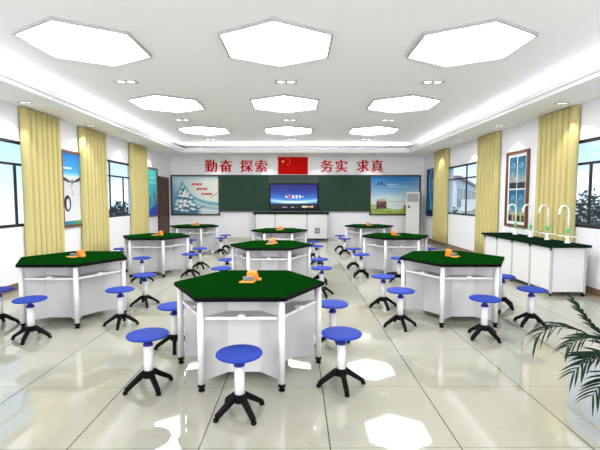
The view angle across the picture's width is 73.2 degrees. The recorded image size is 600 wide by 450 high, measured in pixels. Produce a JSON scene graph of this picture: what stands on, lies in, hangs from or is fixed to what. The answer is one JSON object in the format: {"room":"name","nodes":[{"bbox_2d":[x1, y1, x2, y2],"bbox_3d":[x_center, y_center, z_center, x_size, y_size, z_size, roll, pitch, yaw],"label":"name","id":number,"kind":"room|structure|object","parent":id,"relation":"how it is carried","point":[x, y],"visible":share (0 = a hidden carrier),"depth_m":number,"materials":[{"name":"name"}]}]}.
{"room":"science classroom","nodes":[
{"label":"science classroom","id":0,"kind":"room"},
{"bbox_2d":[0,100,170,286],"bbox_3d":[-4.829,-0.585,6.144,0.220,3.400,17.600,0,4,0],"label":"wall","id":1,"kind":"structure","parent":0,"point":[12,240],"depth_m":8.33,"materials":[{"name":"white paint"}]},
{"bbox_2d":[0,138,23,228],"bbox_3d":[-4.763,-0.659,6.351,0.035,1.440,2.280,0,4,0],"label":"window","id":2,"kind":"structure","parent":1,"relation":"in","point":[16,224],"depth_m":6.75,"materials":[{"name":"black metal"}]},
{"bbox_2d":[19,107,64,255],"bbox_3d":[-4.659,-0.553,7.375,0.111,2.915,1.061,0,4,0],"label":"curtain","id":3,"kind":"object","parent":1,"relation":"hanging from","point":[40,139],"visible":0.84,"depth_m":7.21,"materials":[{"name":"fabric"}]},
{"bbox_2d":[0,250,127,294],"bbox_3d":[-4.704,1.102,5.530,0.020,0.115,16.150,0,4,0],"label":"baseboard","id":4,"kind":"structure","parent":1,"relation":"attached to","point":[16,285],"depth_m":6.65,"materials":[{"name":"brown stone"}]},
{"bbox_2d":[61,149,82,227],"bbox_3d":[-4.710,-0.740,8.345,0.045,1.560,0.750,0,4,0],"label":"poster","id":5,"kind":"object","parent":1,"relation":"attached to","point":[70,174],"visible":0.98,"depth_m":8.33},
{"bbox_2d":[78,126,109,250],"bbox_3d":[-4.670,-0.675,9.226,0.111,2.915,1.131,0,4,0],"label":"curtain","id":6,"kind":"object","parent":1,"relation":"hanging from","point":[92,147],"visible":0.86,"depth_m":9.07,"materials":[{"name":"fabric"}]},
{"bbox_2d":[107,160,130,217],"bbox_3d":[-4.789,-0.936,10.556,0.035,1.440,2.250,0,4,0],"label":"window","id":7,"kind":"structure","parent":1,"relation":"in","point":[108,161],"depth_m":10.45,"materials":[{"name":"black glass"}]},
{"bbox_2d":[128,143,148,234],"bbox_3d":[-4.687,-0.847,11.831,0.111,2.915,1.191,0,4,0],"label":"curtain","id":8,"kind":"object","parent":1,"relation":"hanging from","point":[138,163],"visible":0.77,"depth_m":11.63,"materials":[{"name":"fabric"}]},
{"bbox_2d":[148,167,158,216],"bbox_3d":[-4.740,-1.052,12.989,0.045,1.570,0.920,0,4,0],"label":"poster","id":9,"kind":"object","parent":1,"relation":"attached to","point":[152,172],"visible":0.87,"depth_m":13.08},
{"bbox_2d":[158,176,169,232],"bbox_3d":[-4.734,-0.534,14.036,0.070,2.260,1.040,0,4,0],"label":"door","id":10,"kind":"structure","parent":1,"relation":"in","point":[163,182],"depth_m":13.96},
{"bbox_2d":[170,147,423,236],"bbox_3d":[-0.100,-1.174,15.065,9.790,3.400,0.220,0,4,0],"label":"wall","id":11,"kind":"structure","parent":0,"point":[235,224],"depth_m":14.91,"materials":[{"name":"white paint"}]},
{"bbox_2d":[170,175,219,214],"bbox_3d":[-3.857,-1.098,14.911,1.805,1.490,0.050,0,4,0],"label":"poster","id":12,"kind":"object","parent":11,"relation":"attached to","point":[190,194],"visible":1,"depth_m":14.91,"materials":[{"name":"paper"}]},
{"bbox_2d":[205,160,216,171],"bbox_3d":[-3.274,-2.172,14.854,0.458,0.440,0.025,0,4,0],"label":"wall character","id":13,"kind":"structure","parent":11,"relation":"attached to","point":[206,161],"depth_m":14.84,"materials":[{"name":"red plastic"}]},
{"bbox_2d":[220,160,231,171],"bbox_3d":[-2.724,-2.172,14.857,0.472,0.440,0.025,0,4,0],"label":"wall character","id":14,"kind":"structure","parent":11,"relation":"attached to","point":[225,162],"depth_m":14.85,"materials":[{"name":"red plastic"}]},
{"bbox_2d":[240,160,252,171],"bbox_3d":[-1.964,-2.172,14.862,0.472,0.440,0.026,0,4,0],"label":"wall character","id":15,"kind":"structure","parent":11,"relation":"attached to","point":[242,163],"depth_m":14.85,"materials":[{"name":"red plastic"}]},
{"bbox_2d":[255,160,266,171],"bbox_3d":[-1.429,-2.173,14.865,0.447,0.440,0.026,0,4,0],"label":"wall character","id":16,"kind":"structure","parent":11,"relation":"attached to","point":[260,161],"depth_m":14.85,"materials":[{"name":"red plastic"}]},
{"bbox_2d":[227,237,347,238],"bbox_3d":[-0.099,0.491,15.055,9.310,0.080,0.020,0,4,0],"label":"baseboard","id":17,"kind":"structure","parent":11,"relation":"attached to","point":[227,237],"depth_m":15.03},
{"bbox_2d":[278,157,307,173],"bbox_3d":[-0.259,-2.183,14.875,1.100,0.630,0.023,0,4,0],"label":"flag","id":18,"kind":"object","parent":11,"relation":"attached to","point":[286,165],"visible":1,"depth_m":14.87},
{"bbox_2d":[220,175,369,211],"bbox_3d":[-0.194,-1.168,14.903,5.510,1.350,0.097,0,4,0],"label":"chalkboard","id":19,"kind":"object","parent":11,"relation":"attached to","point":[238,193],"visible":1,"depth_m":14.88,"materials":[{"name":"green"}]},
{"bbox_2d":[269,183,317,209],"bbox_3d":[-0.224,-1.041,14.881,1.800,0.980,0.060,0,4,0],"label":"display screen","id":20,"kind":"object","parent":19,"relation":"attached to","point":[282,196],"visible":1,"depth_m":14.85,"materials":[{"name":"black plastic"}]},
{"bbox_2d":[220,210,368,211],"bbox_3d":[-0.194,-0.516,14.927,5.510,0.045,0.059,0,4,0],"label":"chalk tray","id":21,"kind":"object","parent":19,"relation":"on","point":[220,210],"depth_m":14.90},
{"bbox_2d":[371,160,382,171],"bbox_3d":[2.845,-2.174,14.892,0.451,0.440,0.025,0,4,0],"label":"letter","id":22,"kind":"object","parent":11,"relation":"attached to","point":[376,161],"depth_m":14.88,"materials":[{"name":"red plastic"}]},
{"bbox_2d":[369,175,420,214],"bbox_3d":[3.516,-1.101,14.957,1.900,1.490,0.050,0,4,0],"label":"poster","id":23,"kind":"object","parent":11,"relation":"attached to","point":[387,193],"visible":0.84,"depth_m":14.95,"materials":[{"name":"paper"}]},
{"bbox_2d":[0,239,599,449],"bbox_3d":[-0.044,1.184,6.292,9.790,0.150,18.040,0,4,0],"label":"floor","id":24,"kind":"structure","parent":0,"point":[428,386],"depth_m":3.22,"materials":[{"name":"tile"}]},
{"bbox_2d":[0,286,19,323],"bbox_3d":[-3.600,0.984,4.833,0.330,0.442,0.330,1,4,20],"label":"stool","id":25,"kind":"object","parent":24,"relation":"on","point":[3,316],"visible":1,"depth_m":4.85,"materials":[{"name":"blue plastic"}]},
{"bbox_2d":[11,295,51,344],"bbox_3d":[-2.917,1.014,4.378,0.328,0.442,0.328,2,4,31],"label":"stool","id":26,"kind":"object","parent":24,"relation":"on","point":[31,326],"visible":1,"depth_m":4.35,"materials":[{"name":"blue plastic"}]},
{"bbox_2d":[15,251,126,328],"bbox_3d":[-2.938,0.795,5.275,1.377,0.760,1.195,0,4,0],"label":"lab table","id":27,"kind":"object","parent":24,"relation":"on","point":[75,288],"visible":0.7,"depth_m":4.92,"materials":[{"name":"green laminate"}]},
{"bbox_2d":[29,275,72,277],"bbox_3d":[-2.935,0.623,4.815,0.570,0.015,0.174,0,4,0],"label":"shelf","id":28,"kind":"object","parent":27,"relation":"attached to","point":[30,276],"depth_m":4.82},
{"bbox_2d":[66,249,85,257],"bbox_3d":[-2.908,0.371,5.252,0.189,0.090,0.175,3,5,35],"label":"socket","id":29,"kind":"object","parent":27,"relation":"on","point":[80,253],"visible":1,"depth_m":5.24,"materials":[{"name":"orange plastic"}]},
{"bbox_2d":[79,270,117,276],"bbox_3d":[-2.549,0.608,5.041,0.174,0.015,0.570,2,4,30],"label":"shelf","id":30,"kind":"object","parent":27,"relation":"attached to","point":[90,273],"depth_m":5.03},
{"bbox_2d":[103,286,138,330],"bbox_3d":[-2.150,0.983,4.842,0.330,0.442,0.330,2,4,32],"label":"stool","id":31,"kind":"object","parent":24,"relation":"on","point":[120,315],"visible":1,"depth_m":4.81,"materials":[{"name":"blue plastic"}]},
{"bbox_2d":[130,256,153,283],"bbox_3d":[-2.886,0.816,7.382,0.330,0.442,0.330,2,4,32],"label":"stool","id":32,"kind":"object","parent":24,"relation":"on","point":[142,258],"visible":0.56,"depth_m":7.35,"materials":[{"name":"blue plastic"}]},
{"bbox_2d":[129,272,159,307],"bbox_3d":[-2.216,0.923,5.759,0.328,0.442,0.328,1,4,9],"label":"stool","id":33,"kind":"object","parent":24,"relation":"on","point":[144,296],"visible":1,"depth_m":5.72,"materials":[{"name":"blue plastic"}]},
{"bbox_2d":[123,327,172,395],"bbox_3d":[-1.220,1.088,3.251,0.328,0.442,0.328,0,4,-3],"label":"stool","id":34,"kind":"object","parent":24,"relation":"on","point":[146,336],"visible":1,"depth_m":3.21,"materials":[{"name":"blue plastic"}]},
{"bbox_2d":[123,233,189,276],"bbox_3d":[-2.957,0.593,8.339,1.377,0.760,1.195,0,4,0],"label":"lab table","id":35,"kind":"object","parent":24,"relation":"on","point":[165,251],"visible":0.86,"depth_m":7.99,"materials":[{"name":"green laminate"}]},
{"bbox_2d":[154,301,184,354],"bbox_3d":[-1.275,1.032,4.109,0.329,0.442,0.329,2,4,24],"label":"stool","id":36,"kind":"object","parent":24,"relation":"on","point":[168,306],"visible":0.74,"depth_m":4.07,"materials":[{"name":"blue plastic"}]},
{"bbox_2d":[180,253,199,276],"bbox_3d":[-2.150,0.780,7.915,0.329,0.442,0.329,1,4,11],"label":"stool","id":37,"kind":"object","parent":24,"relation":"on","point":[189,269],"visible":0.96,"depth_m":7.88,"materials":[{"name":"blue plastic"}]},
{"bbox_2d":[170,224,218,251],"bbox_3d":[-2.977,0.391,11.402,1.377,0.760,1.195,0,4,0],"label":"lab table","id":38,"kind":"object","parent":24,"relation":"on","point":[205,234],"visible":0.65,"depth_m":11.18,"materials":[{"name":"green laminate"}]},
{"bbox_2d":[192,247,208,269],"bbox_3d":[-2.175,0.722,8.803,0.329,0.442,0.329,1,4,14],"label":"stool","id":39,"kind":"object","parent":24,"relation":"on","point":[200,262],"visible":0.95,"depth_m":8.77,"materials":[{"name":"blue plastic"}]},
{"bbox_2d":[214,237,227,254],"bbox_3d":[-2.180,0.570,11.108,0.328,0.442,0.328,1,4,9],"label":"stool","id":40,"kind":"object","parent":24,"relation":"on","point":[221,249],"visible":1,"depth_m":11.08,"materials":[{"name":"blue plastic"}]},
{"bbox_2d":[210,266,231,270],"bbox_3d":[-1.229,0.886,6.314,0.329,0.442,0.329,1,4,11],"label":"stool","id":41,"kind":"object","parent":24,"relation":"on","point":[217,268],"visible":0.27,"depth_m":6.23,"materials":[{"name":"blue plastic"}]},
{"bbox_2d":[213,344,264,425],"bbox_3d":[-0.427,1.114,2.857,0.329,0.442,0.329,1,4,13],"label":"stool","id":42,"kind":"object","parent":24,"relation":"on","point":[238,355],"visible":1,"depth_m":2.81,"materials":[{"name":"blue plastic"}]},
{"bbox_2d":[174,270,323,391],"bbox_3d":[-0.465,0.898,3.726,1.377,0.760,1.195,0,4,0],"label":"lab table","id":43,"kind":"object","parent":24,"relation":"on","point":[274,314],"visible":1,"depth_m":3.36,"materials":[{"name":"green laminate"}]},
{"bbox_2d":[184,301,196,311],"bbox_3d":[-0.852,0.710,3.487,0.174,0.015,0.570,-2,4,-30],"label":"shelf","id":44,"kind":"object","parent":43,"relation":"attached to","point":[191,305],"depth_m":3.52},
{"bbox_2d":[207,311,276,316],"bbox_3d":[-0.462,0.725,3.266,0.570,0.015,0.174,0,4,0],"label":"shelf","id":45,"kind":"object","parent":43,"relation":"attached to","point":[214,313],"depth_m":3.25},
{"bbox_2d":[239,270,260,282],"bbox_3d":[-0.455,0.472,3.716,0.189,0.090,0.174,0,4,0],"label":"socket","id":46,"kind":"object","parent":43,"relation":"on","point":[252,276],"visible":1,"depth_m":3.73,"materials":[{"name":"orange plastic"}]},
{"bbox_2d":[285,300,314,313],"bbox_3d":[-0.076,0.710,3.492,0.174,0.015,0.570,2,4,30],"label":"shelf","id":47,"kind":"object","parent":43,"relation":"attached to","point":[291,306],"depth_m":3.53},
{"bbox_2d":[255,214,274,228],"bbox_3d":[-1.268,0.071,14.736,0.708,0.960,0.426,0,4,0],"label":"base cabinet","id":48,"kind":"object","parent":24,"relation":"on","point":[261,220],"visible":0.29,"depth_m":14.52,"materials":[{"name":"wood"}]},
{"bbox_2d":[230,240,311,276],"bbox_3d":[-0.484,0.695,6.790,1.377,0.760,1.195,0,4,0],"label":"lab table","id":49,"kind":"object","parent":24,"relation":"on","point":[294,256],"visible":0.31,"depth_m":6.48,"materials":[{"name":"green laminate"}]},
{"bbox_2d":[251,228,307,242],"bbox_3d":[-0.504,0.493,9.853,1.377,0.760,1.195,0,4,0],"label":"lab table","id":50,"kind":"object","parent":24,"relation":"on","point":[295,234],"visible":0.38,"depth_m":9.58,"materials":[{"name":"green laminate"}]},
{"bbox_2d":[275,214,306,238],"bbox_3d":[-0.338,0.070,14.742,1.148,0.960,0.426,0,4,0],"label":"base cabinet","id":51,"kind":"object","parent":24,"relation":"on","point":[299,221],"visible":0.44,"depth_m":14.53,"materials":[{"name":"wood"}]},
{"bbox_2d":[253,212,328,213],"bbox_3d":[-0.323,-0.434,14.717,2.740,0.050,0.510,0,4,0],"label":"countertop","id":52,"kind":"structure","parent":51,"relation":"on","point":[253,212],"depth_m":14.54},
{"bbox_2d":[307,214,327,240],"bbox_3d":[0.622,0.070,14.743,0.769,0.960,0.436,0,4,0],"label":"base cabinet","id":53,"kind":"object","parent":24,"relation":"on","point":[317,224],"visible":0.99,"depth_m":14.54,"materials":[{"name":"white metal"}]},
{"bbox_2d":[311,245,323,265],"bbox_3d":[0.382,0.693,9.238,0.329,0.442,0.329,1,4,14],"label":"stool","id":54,"kind":"object","parent":24,"relation":"on","point":[316,246],"visible":0.64,"depth_m":9.20,"materials":[{"name":"blue plastic"}]},
{"bbox_2d":[311,257,327,284],"bbox_3d":[0.345,0.824,7.252,0.328,0.442,0.328,0,4,-3],"label":"stool","id":55,"kind":"object","parent":24,"relation":"on","point":[318,259],"visible":0.77,"depth_m":7.21,"materials":[{"name":"blue plastic"}]},
{"bbox_2d":[311,266,333,297],"bbox_3d":[0.341,0.885,6.334,0.328,0.442,0.328,1,4,19],"label":"stool","id":56,"kind":"object","parent":24,"relation":"on","point":[321,268],"visible":0.74,"depth_m":6.30,"materials":[{"name":"blue plastic"}]},
{"bbox_2d":[314,299,349,346],"bbox_3d":[0.337,1.026,4.189,0.328,0.442,0.328,1,4,19],"label":"stool","id":57,"kind":"object","parent":24,"relation":"on","point":[332,304],"visible":0.48,"depth_m":4.15,"materials":[{"name":"blue plastic"}]},
{"bbox_2d":[316,326,365,396],"bbox_3d":[0.336,1.086,3.281,0.328,0.442,0.328,2,4,31],"label":"stool","id":58,"kind":"object","parent":24,"relation":"on","point":[341,334],"visible":1,"depth_m":3.25,"materials":[{"name":"blue plastic"}]},
{"bbox_2d":[339,238,350,254],"bbox_3d":[1.212,0.581,10.940,0.328,0.442,0.328,0,4,-3],"label":"stool","id":59,"kind":"object","parent":24,"relation":"on","point":[344,239],"visible":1,"depth_m":10.89,"materials":[{"name":"blue plastic"}]},
{"bbox_2d":[346,247,360,269],"bbox_3d":[1.165,0.725,8.754,0.329,0.442,0.329,1,4,11],"label":"stool","id":60,"kind":"object","parent":24,"relation":"on","point":[353,262],"visible":0.86,"depth_m":8.71,"materials":[{"name":"blue plastic"}]},
{"bbox_2d":[353,253,369,277],"bbox_3d":[1.191,0.784,7.856,0.329,0.442,0.329,1,4,14],"label":"stool","id":61,"kind":"object","parent":24,"relation":"on","point":[360,270],"visible":1,"depth_m":7.81,"materials":[{"name":"blue plastic"}]},
{"bbox_2d":[345,224,392,252],"bbox_3d":[1.949,0.389,11.433,1.377,0.760,1.195,0,4,0],"label":"lab table","id":62,"kind":"object","parent":24,"relation":"on","point":[355,231],"visible":0.42,"depth_m":11.27,"materials":[{"name":"green laminate"}]},
{"bbox_2d":[369,274,396,310],"bbox_3d":[1.165,0.929,5.661,0.329,0.442,0.329,3,5,40],"label":"stool","id":63,"kind":"object","parent":24,"relation":"on","point":[382,298],"visible":1,"depth_m":5.63,"materials":[{"name":"blue plastic"}]},
{"bbox_2d":[362,233,428,273],"bbox_3d":[1.969,0.591,8.370,1.377,0.760,1.195,0,4,0],"label":"lab table","id":64,"kind":"object","parent":24,"relation":"on","point":[380,247],"visible":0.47,"depth_m":8.07,"materials":[{"name":"green laminate"}]},
{"bbox_2d":[389,257,405,283],"bbox_3d":[1.804,0.817,7.361,0.328,0.442,0.328,1,4,19],"label":"stool","id":65,"kind":"object","parent":24,"relation":"on","point":[398,275],"visible":0.65,"depth_m":7.33,"materials":[{"name":"blue plastic"}]},
{"bbox_2d":[383,287,416,331],"bbox_3d":[1.190,0.987,4.793,0.328,0.442,0.328,-4,5,-45],"label":"stool","id":66,"kind":"object","parent":24,"relation":"on","point":[401,291],"visible":1,"depth_m":4.76,"materials":[{"name":"blue plastic"}]},
{"bbox_2d":[406,192,420,233],"bbox_3d":[4.083,-0.318,14.545,0.470,1.760,0.382,2,4,27],"label":"air conditioner","id":67,"kind":"object","parent":24,"relation":"on","point":[413,199],"visible":0.72,"depth_m":14.38,"materials":[{"name":"white plastic"}]},
{"bbox_2d":[407,194,417,201],"bbox_3d":[4.002,-0.971,14.341,0.390,0.290,0.010,2,4,27],"label":"grille","id":68,"kind":"object","parent":67,"relation":"attached to","point":[410,197],"depth_m":14.34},
{"bbox_2d":[399,251,504,327],"bbox_3d":[1.988,0.793,5.306,1.377,0.760,1.195,0,4,0],"label":"lab table","id":69,"kind":"object","parent":24,"relation":"on","point":[443,285],"visible":0.92,"depth_m":4.96,"materials":[{"name":"green laminate"}]},
{"bbox_2d":[410,270,439,276],"bbox_3d":[1.601,0.606,5.067,0.174,0.015,0.570,-2,4,-30],"label":"shelf","id":70,"kind":"object","parent":69,"relation":"attached to","point":[431,273],"depth_m":5.06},
{"bbox_2d":[445,249,459,257],"bbox_3d":[1.999,0.368,5.292,0.175,0.090,0.189,4,5,45],"label":"socket","id":71,"kind":"object","parent":69,"relation":"on","point":[449,253],"visible":1,"depth_m":5.29,"materials":[{"name":"orange plastic"}]},
{"bbox_2d":[448,275,485,276],"bbox_3d":[1.991,0.621,4.846,0.570,0.015,0.174,0,4,0],"label":"shelf","id":72,"kind":"object","parent":69,"relation":"attached to","point":[448,275],"depth_m":4.82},
{"bbox_2d":[468,294,501,342],"bbox_3d":[2.013,1.012,4.409,0.330,0.442,0.330,1,4,17],"label":"stool","id":73,"kind":"object","parent":24,"relation":"on","point":[483,326],"visible":1,"depth_m":4.37,"materials":[{"name":"blue plastic"}]},
{"bbox_2d":[484,235,497,255],"bbox_3d":[4.135,0.598,8.228,0.548,0.765,0.549,0,4,0],"label":"base cabinet","id":74,"kind":"object","parent":24,"relation":"on","point":[490,242],"visible":0.21,"depth_m":8.22,"materials":[{"name":"grey metal"}]},
{"bbox_2d":[497,238,512,280],"bbox_3d":[4.138,0.635,7.669,0.548,0.765,0.568,0,4,0],"label":"base cabinet","id":75,"kind":"object","parent":24,"relation":"on","point":[504,246],"visible":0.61,"depth_m":7.59,"materials":[{"name":"grey metal"}]},
{"bbox_2d":[501,274,515,310],"bbox_3d":[2.835,0.929,5.662,0.328,0.442,0.328,1,4,19],"label":"stool","id":76,"kind":"object","parent":24,"relation":"on","point":[506,300],"visible":0.6,"depth_m":5.62,"materials":[{"name":"blue plastic"}]},
{"bbox_2d":[512,241,532,285],"bbox_3d":[4.142,0.672,7.100,0.548,0.765,0.568,0,4,0],"label":"base cabinet","id":77,"kind":"object","parent":24,"relation":"on","point":[521,261],"visible":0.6,"depth_m":7.08,"materials":[{"name":"grey metal"}]},
{"bbox_2d":[513,286,547,328],"bbox_3d":[2.780,0.982,4.863,0.330,0.442,0.330,1,4,13],"label":"stool","id":78,"kind":"object","parent":24,"relation":"on","point":[530,313],"visible":0.94,"depth_m":4.83,"materials":[{"name":"blue plastic"}]},
{"bbox_2d":[530,244,586,296],"bbox_3d":[4.146,0.710,6.524,0.548,0.765,0.582,0,4,0],"label":"base cabinet","id":79,"kind":"object","parent":24,"relation":"on","point":[551,269],"visible":0.94,"depth_m":6.26,"materials":[{"name":"grey metal"}]},
{"bbox_2d":[481,232,591,247],"bbox_3d":[4.134,0.254,7.329,0.620,0.040,2.360,0,4,0],"label":"countertop","id":80,"kind":"structure","parent":79,"relation":"on","point":[552,243],"depth_m":6.88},
{"bbox_2d":[507,204,521,234],"bbox_3d":[4.253,-0.118,7.994,0.267,0.614,0.270,2,4,31],"label":"tap","id":81,"kind":"object","parent":80,"relation":"on","point":[515,223],"visible":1,"depth_m":8.00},
{"bbox_2d":[522,204,537,236],"bbox_3d":[4.256,-0.083,7.465,0.267,0.614,0.270,2,4,31],"label":"tap","id":82,"kind":"object","parent":80,"relation":"on","point":[530,225],"visible":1,"depth_m":7.47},
{"bbox_2d":[538,204,555,239],"bbox_3d":[4.259,-0.050,6.967,0.267,0.614,0.270,2,4,31],"label":"tap","id":83,"kind":"object","parent":80,"relation":"on","point":[541,206],"visible":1,"depth_m":6.97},
{"bbox_2d":[557,205,576,242],"bbox_3d":[4.262,-0.015,6.438,0.267,0.614,0.270,2,4,31],"label":"tap","id":84,"kind":"object","parent":80,"relation":"on","point":[566,206],"visible":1,"depth_m":6.45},
{"bbox_2d":[525,294,599,415],"bbox_3d":[2.031,0.856,2.506,1.347,1.004,0.766,0,4,0],"label":"potted palm","id":85,"kind":"object","parent":24,"relation":"on","point":[595,353],"visible":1,"depth_m":2.42,"materials":[{"name":"plant"}]},
{"bbox_2d":[0,0,599,146],"bbox_3d":[-0.044,-2.358,6.058,9.790,0.150,18.040,0,4,0],"label":"ceiling","id":86,"kind":"structure","parent":0,"point":[367,61],"depth_m":5.86,"materials":[{"name":"paint"}]},
{"bbox_2d":[12,16,151,66],"bbox_3d":[-2.592,-2.191,4.930,1.308,0.035,1.510,0,4,0],"label":"recessed light","id":87,"kind":"object","parent":86,"relation":"in","point":[60,38],"visible":1,"depth_m":4.87,"materials":[{"name":"plastic"}]},
{"bbox_2d":[112,80,138,83],"bbox_3d":[-2.802,-2.306,6.505,0.360,0.012,0.170,0,4,0],"label":"recessed light","id":88,"kind":"object","parent":86,"relation":"in","point":[115,81],"visible":1,"depth_m":6.50,"materials":[{"name":"grey metal"}]},
{"bbox_2d":[127,93,205,112],"bbox_3d":[-2.611,-2.394,8.004,1.308,0.035,1.510,0,4,0],"label":"recessed light","id":89,"kind":"object","parent":86,"relation":"in","point":[157,102],"visible":1,"depth_m":8.00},
{"bbox_2d":[131,96,201,110],"bbox_3d":[-2.611,-2.405,8.003,1.254,0.001,1.448,0,4,0],"label":"diffuser","id":90,"kind":"object","parent":89,"relation":"attached to","point":[154,102],"depth_m":8.00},
{"bbox_2d":[177,125,230,135],"bbox_3d":[-2.631,-2.600,11.137,1.308,0.035,1.510,0,4,0],"label":"recessed light","id":91,"kind":"object","parent":86,"relation":"in","point":[196,129],"visible":1,"depth_m":11.18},
{"bbox_2d":[181,127,228,133],"bbox_3d":[-2.631,-2.612,11.136,1.254,0.001,1.448,0,4,0],"label":"diffuser","id":92,"kind":"object","parent":91,"relation":"attached to","point":[201,130],"depth_m":11.18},
{"bbox_2d":[218,17,333,66],"bbox_3d":[-0.277,-2.192,4.945,1.308,0.035,1.510,0,4,0],"label":"recessed light","id":93,"kind":"object","parent":86,"relation":"in","point":[273,41],"visible":1,"depth_m":4.83,"materials":[{"name":"plastic"}]},
{"bbox_2d":[250,94,318,112],"bbox_3d":[-0.296,-2.395,8.018,1.308,0.035,1.510,0,4,0],"label":"recessed light","id":94,"kind":"object","parent":86,"relation":"in","point":[282,103],"visible":1,"depth_m":8.00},
{"bbox_2d":[274,80,296,83],"bbox_3d":[-0.227,-2.307,6.521,0.360,0.012,0.170,0,4,0],"label":"recessed light","id":95,"kind":"object","parent":86,"relation":"in","point":[276,81],"visible":1,"depth_m":6.50,"materials":[{"name":"grey metal"}]},
{"bbox_2d":[264,125,312,135],"bbox_3d":[-0.316,-2.602,11.151,1.308,0.035,1.510,0,4,0],"label":"recessed light","id":96,"kind":"object","parent":86,"relation":"in","point":[289,130],"visible":1,"depth_m":11.18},
{"bbox_2d":[265,127,310,133],"bbox_3d":[-0.316,-2.613,11.150,1.254,0.001,1.448,0,4,0],"label":"diffuser","id":97,"kind":"object","parent":96,"relation":"attached to","point":[283,130],"depth_m":11.18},
{"bbox_2d":[348,125,399,135],"bbox_3d":[2.019,-2.602,11.166,1.308,0.035,1.510,0,4,0],"label":"recessed light","id":98,"kind":"object","parent":86,"relation":"in","point":[367,130],"visible":1,"depth_m":11.18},
{"bbox_2d":[350,127,396,134],"bbox_3d":[2.019,-2.614,11.165,1.254,0.001,1.448,0,4,0],"label":"diffuser","id":99,"kind":"object","parent":98,"relation":"attached to","point":[373,130],"depth_m":11.18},
{"bbox_2d":[366,94,441,112],"bbox_3d":[2.039,-2.396,8.033,1.308,0.035,1.510,0,4,0],"label":"recessed light","id":100,"kind":"object","parent":86,"relation":"in","point":[410,102],"visible":1,"depth_m":8.00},
{"bbox_2d":[420,80,445,83],"bbox_3d":[2.148,-2.308,6.536,0.360,0.012,0.170,0,4,0],"label":"recessed light","id":101,"kind":"object","parent":86,"relation":"in","point":[423,81],"visible":1,"depth_m":6.51,"materials":[{"name":"grey metal"}]},
{"bbox_2d":[406,18,538,67],"bbox_3d":[2.058,-2.193,4.959,1.308,0.035,1.510,0,4,0],"label":"recessed light","id":102,"kind":"object","parent":86,"relation":"in","point":[495,38],"visible":1,"depth_m":4.87,"materials":[{"name":"plastic"}]},
{"bbox_2d":[423,99,599,288],"bbox_3d":[4.741,-0.589,6.205,0.220,3.400,17.600,0,4,0],"label":"wall","id":103,"kind":"structure","parent":0,"point":[461,228],"depth_m":8.73,"materials":[{"name":"white paint"}]},
{"bbox_2d":[0,64,599,156],"bbox_3d":[-0.044,-2.009,6.081,9.350,0.130,17.600,0,4,0],"label":"trim","id":104,"kind":"structure","parent":103,"relation":"attached to","point":[587,89],"depth_m":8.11,"materials":[{"name":"paint"}]},
{"bbox_2d":[426,168,433,216],"bbox_3d":[4.558,-1.136,14.110,0.045,1.650,0.750,0,4,0],"label":"poster","id":105,"kind":"object","parent":103,"relation":"attached to","point":[430,172],"visible":0.94,"depth_m":14.22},
{"bbox_2d":[432,148,449,242],"bbox_3d":[4.520,-0.926,13.021,0.111,2.915,1.161,0,4,0],"label":"curtain","id":106,"kind":"object","parent":103,"relation":"hanging from","point":[441,158],"visible":1,"depth_m":12.85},
{"bbox_2d":[448,162,476,216],"bbox_3d":[4.640,-0.999,11.514,0.035,1.440,2.350,0,4,0],"label":"window","id":107,"kind":"structure","parent":103,"relation":"in","point":[466,165],"depth_m":11.29,"materials":[{"name":"black metal"}]},
{"bbox_2d":[474,131,500,253],"bbox_3d":[4.540,-0.716,9.843,0.111,2.915,1.051,0,4,0],"label":"curtain","id":108,"kind":"object","parent":103,"relation":"hanging from","point":[488,146],"visible":0.79,"depth_m":9.72,"materials":[{"name":"fabric"}]},
{"bbox_2d":[424,238,599,296],"bbox_3d":[4.621,1.051,6.302,0.020,0.115,17.580,0,4,0],"label":"baseboard","id":109,"kind":"structure","parent":103,"relation":"attached to","point":[590,290],"depth_m":11.32,"materials":[{"name":"brown stone"}]},
{"bbox_2d":[504,148,530,228],"bbox_3d":[4.593,-0.760,8.568,0.045,1.610,0.860,0,4,0],"label":"poster","id":110,"kind":"object","parent":103,"relation":"attached to","point":[517,180],"visible":0.94,"depth_m":8.54,"materials":[{"name":"paper"}]},
{"bbox_2d":[508,155,525,221],"bbox_3d":[4.595,-0.760,8.568,0.001,1.370,0.620,0,4,0],"label":"print","id":111,"kind":"object","parent":110,"relation":"attached to","point":[517,165],"depth_m":8.54},
{"bbox_2d":[534,105,580,242],"bbox_3d":[4.556,-0.545,7.249,0.111,2.915,1.051,0,4,0],"label":"curtain","id":112,"kind":"object","parent":103,"relation":"hanging from","point":[559,131],"visible":0.65,"depth_m":7.08,"materials":[{"name":"fabric"}]},
{"bbox_2d":[575,137,599,228],"bbox_3d":[4.674,-0.642,6.101,0.035,1.440,2.100,0,4,0],"label":"window","id":113,"kind":"structure","parent":103,"relation":"in","point":[590,163],"depth_m":6.50,"materials":[{"name":"black metal"}]},
{"label":"outside","id":114,"kind":"structure","parent":0,"visible":0},
{"bbox_3d":[-0.101,4.505,16.332,120.000,0.100,92.000,0,4,0],"label":"ground","id":115,"kind":"structure","parent":114,"visible":0},
{"bbox_2d":[109,200,128,214],"bbox_3d":[-8.573,1.512,19.502,1.657,5.466,2.007,0,4,0],"label":"leafy tree","id":116,"kind":"object","parent":115,"relation":"on","point":[115,211],"visible":0.06,"depth_m":19.15,"materials":[{"name":"green plant"}]},
{"bbox_2d":[453,175,475,214],"bbox_3d":[16.084,-0.972,47.319,9.800,6.750,52.400,2,4,26],"label":"apartment block","id":117,"kind":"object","parent":115,"relation":"on","point":[459,186],"visible":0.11,"depth_m":25.11,"materials":[{"name":"white concrete"}]},
{"bbox_2d":[575,187,599,225],"bbox_3d":[7.855,1.839,11.430,2.631,5.875,2.564,-2,4,-33],"label":"leafy tree","id":118,"kind":"object","parent":115,"relation":"on","point":[595,213],"visible":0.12,"depth_m":10.95,"materials":[{"name":"green plant"}]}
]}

